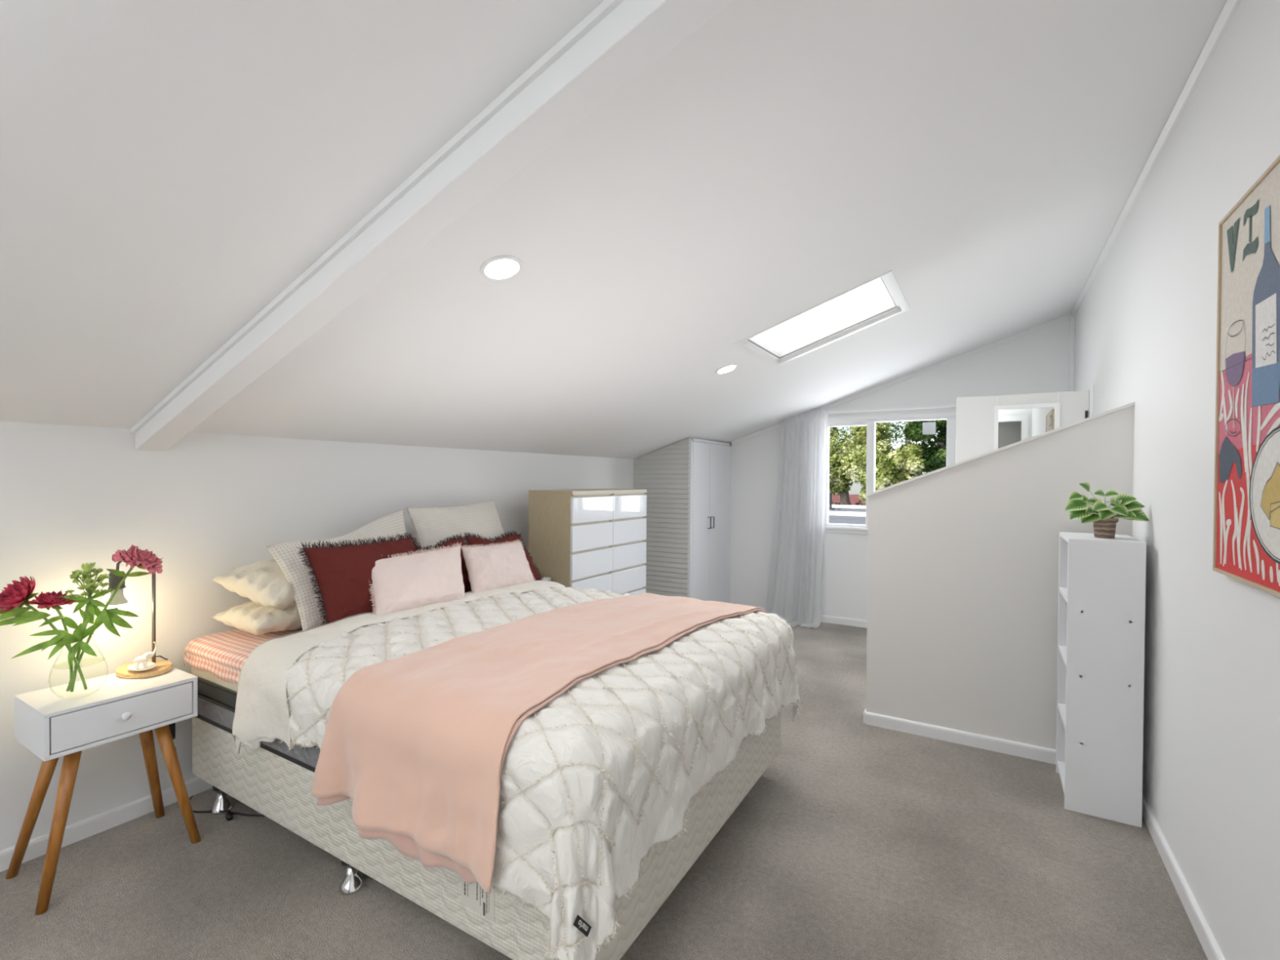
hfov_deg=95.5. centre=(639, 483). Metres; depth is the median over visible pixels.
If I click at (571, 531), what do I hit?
dresser
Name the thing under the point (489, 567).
cushion
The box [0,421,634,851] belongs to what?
wall
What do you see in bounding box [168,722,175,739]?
switch
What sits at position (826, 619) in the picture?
baseboard
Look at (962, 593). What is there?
wall
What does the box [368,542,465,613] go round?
cushion
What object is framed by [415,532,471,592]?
cushion
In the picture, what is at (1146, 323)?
wall
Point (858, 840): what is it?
floor
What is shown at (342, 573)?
cushion
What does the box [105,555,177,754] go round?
table lamp
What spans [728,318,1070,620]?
wall
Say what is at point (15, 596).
peony
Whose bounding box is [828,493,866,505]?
house
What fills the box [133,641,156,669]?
elephant figurine
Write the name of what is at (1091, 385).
trim
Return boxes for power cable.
[189,795,265,821]
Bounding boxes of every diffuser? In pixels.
[484,259,519,278]
[718,365,735,373]
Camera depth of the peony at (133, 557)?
1.92 m
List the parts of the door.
panel moulding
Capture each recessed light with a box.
[480,254,523,280]
[715,364,737,373]
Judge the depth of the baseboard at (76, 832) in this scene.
2.09 m
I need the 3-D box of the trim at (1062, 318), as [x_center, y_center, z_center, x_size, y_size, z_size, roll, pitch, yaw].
[2.041,-0.817,4.973,2.658,0.912,0.016,1,1,31]
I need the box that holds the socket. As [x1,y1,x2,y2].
[107,571,125,589]
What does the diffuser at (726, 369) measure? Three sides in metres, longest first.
0.104 x 0.104 x 0.001 m
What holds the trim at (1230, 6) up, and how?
attached to the wall at (1146, 323)
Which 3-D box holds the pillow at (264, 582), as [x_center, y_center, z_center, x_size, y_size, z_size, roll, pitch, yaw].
[-1.411,0.405,2.477,0.340,0.206,0.605,1,1,31]
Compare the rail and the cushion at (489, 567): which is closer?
the cushion at (489, 567)
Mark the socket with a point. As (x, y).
(114, 580)
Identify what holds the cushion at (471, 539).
on the bed
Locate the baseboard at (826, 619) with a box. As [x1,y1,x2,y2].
[756,606,866,627]
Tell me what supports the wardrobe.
on the floor
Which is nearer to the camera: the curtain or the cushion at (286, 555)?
the cushion at (286, 555)
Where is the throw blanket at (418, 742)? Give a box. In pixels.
[311,592,768,893]
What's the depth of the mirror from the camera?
3.68 m
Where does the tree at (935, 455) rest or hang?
on the ground
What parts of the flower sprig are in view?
stem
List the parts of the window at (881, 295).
frosted pane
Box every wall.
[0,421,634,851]
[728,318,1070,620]
[865,404,1134,764]
[1074,0,1279,959]
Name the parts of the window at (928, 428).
sash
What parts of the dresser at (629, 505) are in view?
drawer, drawer, drawer, drawer, drawer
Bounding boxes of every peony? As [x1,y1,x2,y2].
[0,575,87,689]
[10,589,78,690]
[66,543,163,691]
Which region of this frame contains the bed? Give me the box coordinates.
[183,627,781,959]
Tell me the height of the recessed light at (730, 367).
0.045 m
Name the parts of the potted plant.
pot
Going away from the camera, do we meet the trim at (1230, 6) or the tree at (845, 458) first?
the trim at (1230, 6)
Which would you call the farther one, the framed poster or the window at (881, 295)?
the window at (881, 295)
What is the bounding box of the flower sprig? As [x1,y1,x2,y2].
[55,562,115,692]
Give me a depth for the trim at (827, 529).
5.10 m
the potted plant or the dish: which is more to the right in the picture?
the potted plant
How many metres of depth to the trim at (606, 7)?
1.33 m
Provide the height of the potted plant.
0.220 m
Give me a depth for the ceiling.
1.59 m
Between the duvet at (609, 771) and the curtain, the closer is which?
the duvet at (609, 771)
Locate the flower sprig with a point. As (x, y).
(91, 608)
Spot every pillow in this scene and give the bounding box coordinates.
[211,559,296,609]
[212,600,302,635]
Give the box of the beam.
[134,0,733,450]
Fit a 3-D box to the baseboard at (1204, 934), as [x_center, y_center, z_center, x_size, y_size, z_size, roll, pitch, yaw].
[0.928,1.255,0.549,0.013,0.062,4.583,1,1,31]
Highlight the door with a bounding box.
[955,390,1088,463]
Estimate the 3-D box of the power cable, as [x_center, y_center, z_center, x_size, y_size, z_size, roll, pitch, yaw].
[-1.498,1.240,2.195,0.604,0.020,0.105,1,1,12]
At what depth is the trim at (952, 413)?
4.90 m
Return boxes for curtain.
[764,408,828,628]
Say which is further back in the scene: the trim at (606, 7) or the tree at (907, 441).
the tree at (907, 441)
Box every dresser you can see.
[528,488,613,592]
[577,488,646,595]
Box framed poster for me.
[1212,155,1279,596]
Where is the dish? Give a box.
[127,662,156,671]
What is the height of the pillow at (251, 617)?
0.164 m
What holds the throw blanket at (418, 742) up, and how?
on the duvet at (609, 771)
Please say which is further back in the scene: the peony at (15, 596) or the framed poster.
the peony at (15, 596)
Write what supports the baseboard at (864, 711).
attached to the wall at (962, 593)
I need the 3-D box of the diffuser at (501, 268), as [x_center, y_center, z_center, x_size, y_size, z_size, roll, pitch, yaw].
[-0.424,-0.659,1.786,0.104,0.001,0.104,-20,-10,29]
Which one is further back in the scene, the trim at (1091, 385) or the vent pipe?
the vent pipe
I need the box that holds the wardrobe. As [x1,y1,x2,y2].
[633,437,731,603]
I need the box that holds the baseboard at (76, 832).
[0,777,212,871]
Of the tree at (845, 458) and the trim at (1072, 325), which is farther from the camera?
the tree at (845, 458)
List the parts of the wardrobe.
ribbed panel, door, frame, door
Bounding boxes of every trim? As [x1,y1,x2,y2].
[130,0,624,434]
[731,313,1071,444]
[824,525,867,534]
[827,411,955,457]
[865,401,1134,497]
[1068,315,1075,391]
[1071,0,1241,315]
[1088,383,1093,417]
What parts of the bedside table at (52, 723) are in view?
leg, leg, drawer, knob, leg, leg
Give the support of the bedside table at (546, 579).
on the floor
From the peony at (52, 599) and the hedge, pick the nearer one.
the peony at (52, 599)
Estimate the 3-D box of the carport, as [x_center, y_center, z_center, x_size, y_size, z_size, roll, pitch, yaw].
[5.250,2.361,11.207,9.000,3.500,7.600,1,1,31]
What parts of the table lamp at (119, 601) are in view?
bulb, arm, power cord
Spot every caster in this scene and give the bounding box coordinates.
[209,792,234,814]
[337,866,364,895]
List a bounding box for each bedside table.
[4,666,200,915]
[540,576,551,581]
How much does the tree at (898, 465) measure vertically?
5.199 m
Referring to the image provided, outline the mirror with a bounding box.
[993,402,1060,449]
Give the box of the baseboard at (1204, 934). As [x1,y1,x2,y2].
[1142,792,1225,959]
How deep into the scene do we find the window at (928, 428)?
5.01 m
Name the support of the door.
in the wall at (1146, 323)
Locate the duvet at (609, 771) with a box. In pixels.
[232,580,801,959]
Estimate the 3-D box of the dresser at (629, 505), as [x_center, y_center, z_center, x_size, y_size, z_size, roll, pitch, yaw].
[-0.221,0.641,4.230,0.355,1.200,0.449,1,1,31]
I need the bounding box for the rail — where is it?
[827,404,955,413]
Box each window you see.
[733,270,909,367]
[824,416,955,528]
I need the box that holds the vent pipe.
[828,491,835,509]
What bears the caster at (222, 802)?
attached to the bed
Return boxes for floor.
[0,622,1208,959]
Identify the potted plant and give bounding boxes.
[1064,482,1149,538]
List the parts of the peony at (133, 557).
stem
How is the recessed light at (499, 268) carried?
in the ceiling
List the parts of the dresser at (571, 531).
drawer, drawer, drawer, drawer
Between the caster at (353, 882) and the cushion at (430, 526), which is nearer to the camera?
the caster at (353, 882)
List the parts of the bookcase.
shelf, panel, shelf, shelf, shelf, panel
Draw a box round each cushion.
[266,509,405,630]
[295,532,422,625]
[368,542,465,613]
[406,499,503,549]
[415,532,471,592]
[461,540,536,593]
[462,529,543,580]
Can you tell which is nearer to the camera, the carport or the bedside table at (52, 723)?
the bedside table at (52, 723)
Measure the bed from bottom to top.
0.652 m
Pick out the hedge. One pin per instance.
(860, 501)
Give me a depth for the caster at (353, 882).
1.80 m
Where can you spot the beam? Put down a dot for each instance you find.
(635, 34)
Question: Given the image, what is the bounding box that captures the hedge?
[831,500,865,505]
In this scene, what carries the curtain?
hanging from the rail
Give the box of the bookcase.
[1055,532,1146,827]
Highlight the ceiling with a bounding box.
[0,0,1226,458]
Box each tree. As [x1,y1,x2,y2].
[828,422,902,505]
[829,421,937,475]
[858,442,924,504]
[899,419,946,475]
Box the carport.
[828,504,866,524]
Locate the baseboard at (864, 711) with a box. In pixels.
[863,708,866,723]
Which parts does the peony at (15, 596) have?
stem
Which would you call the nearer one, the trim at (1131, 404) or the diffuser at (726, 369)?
the trim at (1131, 404)
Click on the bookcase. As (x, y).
(1100, 660)
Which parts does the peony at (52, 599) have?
stem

